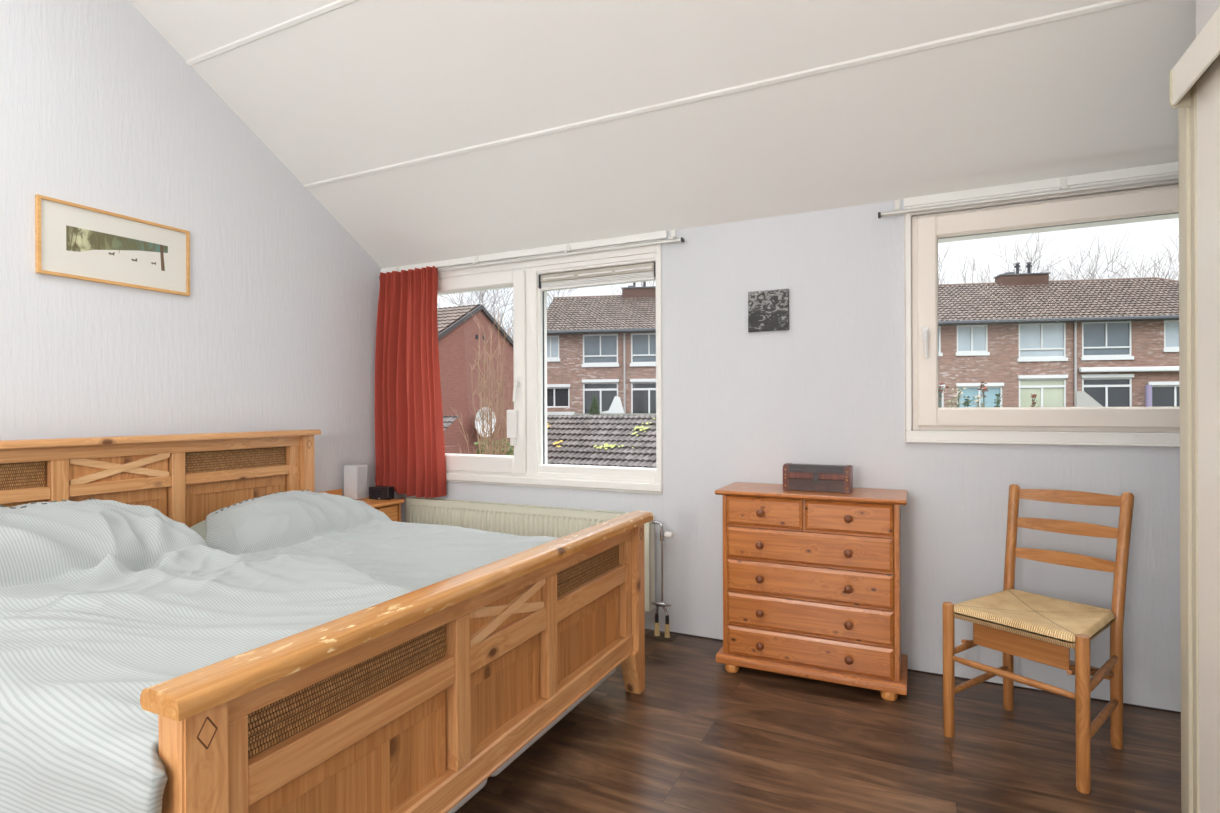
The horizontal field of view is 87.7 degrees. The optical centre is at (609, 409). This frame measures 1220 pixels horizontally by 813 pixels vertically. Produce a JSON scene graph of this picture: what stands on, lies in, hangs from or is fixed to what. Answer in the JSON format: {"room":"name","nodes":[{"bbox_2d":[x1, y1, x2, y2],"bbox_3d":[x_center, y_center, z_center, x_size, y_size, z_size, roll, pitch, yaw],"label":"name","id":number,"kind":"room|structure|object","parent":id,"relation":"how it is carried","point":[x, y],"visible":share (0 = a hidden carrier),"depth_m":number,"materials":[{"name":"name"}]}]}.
{"room":"bedroom","nodes":[
{"label":"bedroom","id":0,"kind":"room"},
{"bbox_2d":[0,0,381,496],"bbox_3d":[-2.980,-0.969,1.553,0.200,4.603,6.210,0,0,26],"label":"wall","id":1,"kind":"structure","parent":0,"point":[275,330],"depth_m":3.04,"materials":[{"name":"white paint"}]},
{"bbox_2d":[35,194,189,295],"bbox_3d":[-2.218,-0.721,2.874,0.019,0.320,0.606,0,0,26],"label":"framed picture","id":2,"kind":"object","parent":1,"relation":"attached to","point":[73,240],"visible":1,"depth_m":2.83,"materials":[{"name":"white paper"}]},
{"bbox_2d":[66,225,167,252],"bbox_3d":[-2.218,-0.730,2.876,0.001,0.111,0.406,0,0,26],"label":"print","id":3,"kind":"object","parent":2,"relation":"attached to","point":[79,238],"depth_m":2.83},
{"bbox_2d":[129,0,1195,294],"bbox_3d":[0.014,-2.094,1.662,5.505,2.586,4.113,0,0,26],"label":"ceiling","id":4,"kind":"structure","parent":0,"point":[361,85],"depth_m":2.77,"materials":[{"name":"white paint"}]},
{"bbox_2d":[186,0,358,65],"bbox_3d":[0.202,-1.729,2.048,5.105,0.017,0.024,0,0,26],"label":"ceiling strip","id":5,"kind":"object","parent":4,"relation":"attached to","point":[337,4],"visible":1,"depth_m":2.88,"materials":[{"name":"white paint"}]},
{"bbox_2d":[303,0,1146,188],"bbox_3d":[0.493,-1.326,2.649,5.105,0.017,0.024,0,0,26],"label":"ceiling strip","id":6,"kind":"object","parent":4,"relation":"attached to","point":[1111,4],"visible":1,"depth_m":2.55,"materials":[{"name":"white paint"}]},
{"bbox_2d":[394,183,1180,711],"bbox_3d":[0.820,0.107,3.313,5.505,2.420,0.260,0,0,26],"label":"wall","id":7,"kind":"structure","parent":0,"point":[739,405],"depth_m":3.00,"materials":[{"name":"white paint"}]},
{"bbox_2d":[381,231,667,272],"bbox_3d":[-0.619,-0.933,3.849,2.055,0.040,0.022,0,0,26],"label":"trim","id":8,"kind":"structure","parent":7,"relation":"attached to","point":[659,235],"depth_m":3.73,"materials":[{"name":"white paint"}]},
{"bbox_2d":[379,230,683,493],"bbox_3d":[-0.547,-0.244,3.837,2.132,1.408,0.165,0,0,26],"label":"window","id":9,"kind":"structure","parent":7,"relation":"in","point":[528,467],"depth_m":3.78,"materials":[{"name":"white paint"}]},
{"bbox_2d":[375,266,446,497],"bbox_3d":[-1.298,-0.169,4.083,0.564,1.448,0.121,0,0,26],"label":"curtain","id":10,"kind":"object","parent":9,"relation":"hanging from","point":[409,430],"visible":1,"depth_m":4.06,"materials":[{"name":"red fabric"}]},
{"bbox_2d":[507,410,517,445],"bbox_3d":[-0.586,0.110,3.807,0.066,0.215,0.028,0,0,26],"label":"sensor","id":11,"kind":"object","parent":9,"relation":"attached to","point":[512,415],"visible":1,"depth_m":3.79,"materials":[{"name":"white plastic"}]},
{"bbox_2d":[538,262,655,291],"bbox_3d":[-0.080,-0.753,3.623,0.746,0.094,0.041,0,0,26],"label":"blind","id":12,"kind":"object","parent":9,"relation":"attached to","point":[639,272],"visible":0.98,"depth_m":3.60,"materials":[{"name":"beige fabric"}]},
{"bbox_2d":[406,497,676,640],"bbox_3d":[-0.469,0.881,3.725,1.810,0.641,0.119,0,0,26],"label":"radiator","id":13,"kind":"object","parent":7,"relation":"attached to","point":[515,519],"visible":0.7,"depth_m":3.67,"materials":[{"name":"beige metal"}]},
{"bbox_2d":[406,497,653,514],"bbox_3d":[-0.535,0.566,3.737,1.682,0.009,0.078,0,0,26],"label":"grille","id":14,"kind":"object","parent":13,"relation":"attached to","point":[420,500],"depth_m":3.74,"materials":[{"name":"beige metal"}]},
{"bbox_2d":[748,289,788,331],"bbox_3d":[0.790,-0.492,3.170,0.199,0.202,0.020,0,0,26],"label":"canvas","id":15,"kind":"object","parent":7,"relation":"attached to","point":[768,310],"visible":1,"depth_m":3.16,"materials":[{"name":"grey"}]},
{"bbox_2d":[670,631,1180,713],"bbox_3d":[1.692,1.190,2.747,3.050,0.006,0.006,0,0,26],"label":"baseboard","id":16,"kind":"structure","parent":7,"relation":"attached to","point":[1108,701],"depth_m":2.72,"materials":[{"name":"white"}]},
{"bbox_2d":[878,172,1179,446],"bbox_3d":[2.059,-0.406,2.578,1.782,1.106,0.165,0,0,26],"label":"window","id":17,"kind":"structure","parent":7,"relation":"in","point":[1084,426],"depth_m":2.72,"materials":[{"name":"white paint"}]},
{"bbox_2d":[904,162,1178,206],"bbox_3d":[2.197,-0.945,2.490,1.900,0.040,0.022,0,0,26],"label":"trim","id":18,"kind":"structure","parent":7,"relation":"attached to","point":[1173,167],"depth_m":2.66,"materials":[{"name":"white paint"}]},
{"bbox_2d":[455,629,1181,812],"bbox_3d":[-0.582,1.252,0.400,5.505,0.100,6.610,0,0,26],"label":"floor","id":19,"kind":"structure","parent":0,"point":[700,736],"depth_m":2.23,"materials":[{"name":"brown wood"}]},
{"bbox_2d":[0,429,652,812],"bbox_3d":[-1.196,0.659,2.312,2.130,1.092,1.946,0,0,26],"label":"bed","id":20,"kind":"object","parent":19,"relation":"on","point":[409,702],"visible":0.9,"depth_m":1.66,"materials":[{"name":"brown wood"}]},
{"bbox_2d":[0,498,411,812],"bbox_3d":[-1.348,0.657,1.809,1.861,0.672,1.276,0,0,26],"label":"duvet","id":21,"kind":"object","parent":20,"relation":"on","point":[103,603],"visible":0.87,"depth_m":1.60,"materials":[{"name":"fabric"}]},
{"bbox_3d":[-1.010,0.808,2.720,1.930,0.208,0.891,0,0,26],"label":"mattress","id":22,"kind":"object","parent":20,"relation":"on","visible":0},
{"bbox_2d":[190,520,206,539],"bbox_3d":[-1.622,0.564,3.088,0.500,0.206,0.860,0,0,26],"label":"pillow","id":23,"kind":"object","parent":22,"relation":"on","point":[200,528],"visible":0.04,"depth_m":2.81,"materials":[{"name":"grey fabric"}]},
{"bbox_2d":[205,490,557,590],"bbox_3d":[-0.956,0.548,2.697,1.800,0.299,1.106,0,0,26],"label":"duvet","id":24,"kind":"object","parent":22,"relation":"on","point":[412,556],"visible":0.55,"depth_m":2.81,"materials":[{"name":"fabric"}]},
{"bbox_2d":[317,489,404,521],"bbox_3d":[-1.518,0.850,3.823,0.408,0.712,0.392,0,0,26],"label":"nightstand","id":25,"kind":"object","parent":19,"relation":"on","point":[391,508],"visible":0.08,"depth_m":3.85,"materials":[{"name":"brown wood"}]},
{"bbox_2d":[344,464,367,499],"bbox_3d":[-1.589,0.452,3.970,0.113,0.208,0.092,0,0,26],"label":"speaker","id":26,"kind":"object","parent":25,"relation":"on","point":[355,475],"visible":0.9,"depth_m":3.94},
{"bbox_2d":[357,466,366,497],"bbox_3d":[-1.539,0.451,3.946,0.003,0.190,0.076,0,0,26],"label":"grille","id":27,"kind":"object","parent":26,"relation":"attached to","point":[361,470],"depth_m":3.94,"materials":[{"name":"fabric"}]},
{"bbox_2d":[369,486,393,499],"bbox_3d":[-1.415,0.516,3.929,0.140,0.076,0.066,0,0,14],"label":"alarm clock","id":28,"kind":"object","parent":25,"relation":"on","point":[375,492],"visible":1,"depth_m":3.90,"materials":[{"name":"black plastic"}]},
{"bbox_2d":[715,482,907,700],"bbox_3d":[0.915,0.782,2.891,0.796,0.828,0.384,0,0,26],"label":"dresser","id":29,"kind":"object","parent":19,"relation":"on","point":[812,579],"visible":1,"depth_m":2.74,"materials":[{"name":"orange wood"}]},
{"bbox_2d":[783,463,852,492],"bbox_3d":[0.944,0.309,2.889,0.290,0.116,0.131,0,0,26],"label":"wooden box","id":30,"kind":"object","parent":29,"relation":"on","point":[799,477],"visible":1,"depth_m":2.84,"materials":[{"name":"brown wood"}]},
{"bbox_2d":[942,484,1133,793],"bbox_3d":[1.573,0.747,2.307,0.557,0.892,0.455,0,0,-35],"label":"dining chair","id":31,"kind":"object","parent":19,"relation":"on","point":[1038,628],"visible":1,"depth_m":2.26,"materials":[{"name":"brown wood"}]},
{"bbox_2d":[973,623,1099,670],"bbox_3d":[1.532,0.847,2.278,0.302,0.157,0.324,0,0,-35],"label":"apron","id":32,"kind":"object","parent":31,"relation":"attached to","point":[1039,651],"depth_m":2.18,"materials":[{"name":"brown wood"}]},
{"bbox_2d":[1195,0,1219,36],"bbox_3d":[0.593,-1.029,-0.591,0.090,4.453,5.455,0,0,26],"label":"wall partition","id":33,"kind":"structure","parent":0,"point":[1205,9],"depth_m":1.83,"materials":[{"name":"white paint"}]},
{"bbox_2d":[1169,7,1219,812],"bbox_3d":[1.196,0.116,0.864,0.098,2.158,2.196,0,0,26],"label":"wardrobe","id":34,"kind":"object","parent":33,"relation":"in","point":[1198,124],"depth_m":1.74,"materials":[{"name":"white paint"}]},
{"label":"outside","id":35,"kind":"structure","parent":0,"visible":0},
{"bbox_3d":[26.928,3.940,55.744,180.000,0.100,116.200,0,0,26],"label":"ground","id":36,"kind":"structure","parent":35,"visible":0},
{"bbox_2d":[443,416,458,453],"bbox_3d":[-5.673,2.109,18.831,1.794,3.829,1.641,0,0,26],"label":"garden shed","id":37,"kind":"object","parent":36,"relation":"on","point":[447,420],"visible":0.08,"depth_m":18.95,"materials":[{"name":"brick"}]},
{"bbox_2d":[437,288,512,337],"bbox_3d":[-10.431,-3.549,42.660,9.486,15.216,12.194,0,0,35],"label":"bare tree","id":38,"kind":"object","parent":36,"relation":"on","point":[504,288],"visible":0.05,"depth_m":43.73,"materials":[{"name":"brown plant"}]},
{"bbox_2d":[437,304,513,453],"bbox_3d":[-9.155,0.122,25.152,10.100,7.831,8.760,0,0,26],"label":"house","id":39,"kind":"structure","parent":36,"relation":"on","point":[458,330],"depth_m":22.45,"materials":[{"name":"brick"}]},
{"bbox_2d":[475,407,495,436],"bbox_3d":[-4.423,0.448,22.600,0.852,1.080,0.664,0,0,-21],"label":"satellite dish","id":40,"kind":"object","parent":39,"relation":"attached to","point":[477,424],"visible":0.43,"depth_m":22.58,"materials":[{"name":"grey metal"}]},
{"bbox_2d":[441,288,512,339],"bbox_3d":[-8.308,-3.959,43.261,9.175,16.013,11.580,0,0,13],"label":"bare tree","id":41,"kind":"object","parent":36,"relation":"on","point":[477,292],"visible":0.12,"depth_m":42.63,"materials":[{"name":"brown plant"}]},
{"bbox_2d":[449,307,513,454],"bbox_3d":[-2.772,0.730,15.285,2.872,6.575,1.681,0,0,32],"label":"bare shrub","id":42,"kind":"object","parent":36,"relation":"on","point":[489,445],"visible":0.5,"depth_m":15.23,"materials":[{"name":"brown plant"}]},
{"bbox_2d":[474,439,513,455],"bbox_3d":[-3.385,2.444,19.302,1.500,3.140,0.923,0,0,26],"label":"hedge","id":43,"kind":"object","parent":36,"relation":"on","point":[510,451],"visible":0.06,"depth_m":19.03,"materials":[{"name":"green plant"}]},
{"bbox_2d":[547,412,573,452],"bbox_3d":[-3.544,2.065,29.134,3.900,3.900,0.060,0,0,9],"label":"fence","id":44,"kind":"object","parent":36,"relation":"on","point":[548,413],"visible":0.14,"depth_m":28.90,"materials":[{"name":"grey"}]},
{"bbox_2d":[547,284,621,307],"bbox_3d":[-0.591,-3.688,46.129,10.729,15.419,11.257,0,0,-36],"label":"bare tree","id":45,"kind":"object","parent":36,"relation":"on","point":[621,284],"visible":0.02,"depth_m":46.44,"materials":[{"name":"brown plant"}]},
{"bbox_2d":[589,396,599,414],"bbox_3d":[-0.672,1.693,28.106,0.727,4.620,0.745,0,0,26],"label":"conifer","id":46,"kind":"object","parent":36,"relation":"on","point":[594,405],"visible":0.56,"depth_m":28.01,"materials":[{"name":"green plant"}]},
{"bbox_2d":[547,415,655,467],"bbox_3d":[1.213,2.078,18.791,7.170,3.835,5.672,0,0,26],"label":"tiled roof","id":47,"kind":"object","parent":36,"relation":"on","point":[578,434],"visible":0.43,"depth_m":18.19,"materials":[{"name":"tile"}]},
{"bbox_2d":[594,443,633,448],"bbox_3d":[0.090,1.023,17.641,1.276,0.172,0.293,0,0,26],"label":"fallen leaves","id":48,"kind":"object","parent":47,"relation":"on","point":[605,444],"visible":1,"depth_m":17.72,"materials":[{"name":"yellow plant"}]},
{"bbox_2d":[632,418,655,435],"bbox_3d":[0.931,0.489,18.209,0.536,0.503,0.838,0,0,26],"label":"fallen leaves","id":49,"kind":"object","parent":47,"relation":"on","point":[636,427],"visible":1,"depth_m":18.16,"materials":[{"name":"yellow plant"}]},
{"bbox_2d":[602,396,623,412],"bbox_3d":[0.148,1.699,28.796,1.000,4.600,0.150,0,0,9],"label":"divider","id":50,"kind":"object","parent":36,"relation":"on","point":[616,406],"visible":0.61,"depth_m":28.70,"materials":[{"name":"grey"}]},
{"bbox_2d":[574,413,655,414],"bbox_3d":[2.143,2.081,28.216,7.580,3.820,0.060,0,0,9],"label":"fence","id":51,"kind":"object","parent":36,"relation":"on","point":[577,413],"visible":0.14,"depth_m":28.46,"materials":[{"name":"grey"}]},
{"bbox_2d":[547,262,1179,413],"bbox_3d":[13.907,-1.692,32.864,34.537,11.270,9.230,0,0,9],"label":"house","id":52,"kind":"structure","parent":36,"relation":"on","point":[1023,335],"depth_m":28.43,"materials":[{"name":"brick"}]},
{"bbox_2d":[1014,262,1020,273],"bbox_3d":[20.452,-7.044,31.869,0.247,0.620,0.260,0,0,9],"label":"chimney pot","id":53,"kind":"object","parent":52,"relation":"on","point":[1017,266],"depth_m":31.81,"materials":[{"name":"black plastic"}]},
{"bbox_2d":[1026,262,1031,272],"bbox_3d":[20.976,-7.046,31.785,0.247,0.620,0.260,0,0,9],"label":"chimney pot","id":54,"kind":"object","parent":52,"relation":"on","point":[1028,266],"depth_m":31.72,"materials":[{"name":"black plastic"}]},
{"bbox_2d":[939,382,948,407],"bbox_3d":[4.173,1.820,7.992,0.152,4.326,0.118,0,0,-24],"label":"flower stalk","id":55,"kind":"object","parent":36,"relation":"on","point":[941,383],"visible":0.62,"depth_m":7.98,"materials":[{"name":"green plant"}]},
{"bbox_2d":[945,397,959,407],"bbox_3d":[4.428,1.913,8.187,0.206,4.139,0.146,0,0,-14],"label":"flower stalk","id":56,"kind":"object","parent":36,"relation":"on","point":[953,398],"visible":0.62,"depth_m":8.18,"materials":[{"name":"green plant"}]},
{"bbox_2d":[952,388,965,407],"bbox_3d":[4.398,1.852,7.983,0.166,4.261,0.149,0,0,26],"label":"flower stalk","id":57,"kind":"object","parent":36,"relation":"on","point":[960,391],"visible":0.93,"depth_m":7.99,"materials":[{"name":"green plant"}]},
{"bbox_2d":[961,396,974,406],"bbox_3d":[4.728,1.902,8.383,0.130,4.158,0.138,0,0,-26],"label":"flower stalk","id":58,"kind":"object","parent":36,"relation":"on","point":[967,402],"visible":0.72,"depth_m":8.38,"materials":[{"name":"green plant"}]},
{"bbox_2d":[938,242,1005,283],"bbox_3d":[24.579,-5.286,46.476,9.839,18.429,16.750,0,0,44],"label":"bare tree","id":59,"kind":"object","parent":36,"relation":"on","point":[947,242],"visible":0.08,"depth_m":45.68,"materials":[{"name":"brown plant"}]},
{"bbox_2d":[972,396,986,406],"bbox_3d":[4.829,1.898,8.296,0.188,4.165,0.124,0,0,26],"label":"flower stalk","id":60,"kind":"object","parent":36,"relation":"on","point":[978,397],"visible":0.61,"depth_m":8.29,"materials":[{"name":"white plant"}]},
{"bbox_2d":[978,381,987,406],"bbox_3d":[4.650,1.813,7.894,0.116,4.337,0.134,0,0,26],"label":"flower stalk","id":61,"kind":"object","parent":36,"relation":"on","point":[983,386],"visible":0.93,"depth_m":7.89,"materials":[{"name":"green plant"}]},
{"bbox_2d":[994,394,1002,406],"bbox_3d":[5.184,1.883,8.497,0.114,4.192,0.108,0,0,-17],"label":"flower stalk","id":62,"kind":"object","parent":36,"relation":"on","point":[998,400],"visible":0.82,"depth_m":8.48,"materials":[{"name":"green plant"}]},
{"bbox_2d":[968,233,1072,282],"bbox_3d":[31.062,-5.417,47.786,12.947,18.614,12.782,0,0,26],"label":"bare tree","id":63,"kind":"object","parent":36,"relation":"on","point":[1037,245],"visible":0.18,"depth_m":48.23,"materials":[{"name":"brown plant"}]},
{"bbox_2d":[1030,394,1036,406],"bbox_3d":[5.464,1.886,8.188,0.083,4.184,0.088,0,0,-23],"label":"flower stalk","id":64,"kind":"object","parent":36,"relation":"on","point":[1033,395],"visible":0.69,"depth_m":8.18,"materials":[{"name":"green plant"}]},
{"bbox_2d":[987,230,1165,282],"bbox_3d":[40.231,-5.354,53.908,15.343,18.422,10.243,0,0,-10],"label":"bare tree","id":65,"kind":"object","parent":36,"relation":"on","point":[1093,274],"visible":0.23,"depth_m":52.70,"materials":[{"name":"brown plant"}]},
{"bbox_2d":[1075,391,1102,406],"bbox_3d":[19.769,1.589,25.629,1.750,4.660,0.150,0,0,9],"label":"divider","id":66,"kind":"object","parent":36,"relation":"on","point":[1082,399],"visible":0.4,"depth_m":25.65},
{"bbox_2d":[1104,236,1178,280],"bbox_3d":[41.924,-4.865,46.693,9.826,17.413,11.077,0,0,-39],"label":"bare tree","id":67,"kind":"object","parent":36,"relation":"on","point":[1169,256],"visible":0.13,"depth_m":46.90,"materials":[{"name":"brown plant"}]},
{"bbox_2d":[1145,385,1151,406],"bbox_3d":[22.850,1.431,26.930,0.240,4.950,0.240,0,0,26],"label":"pole","id":68,"kind":"object","parent":36,"relation":"on","point":[1148,388],"visible":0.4,"depth_m":26.84,"materials":[{"name":"purple paint"}]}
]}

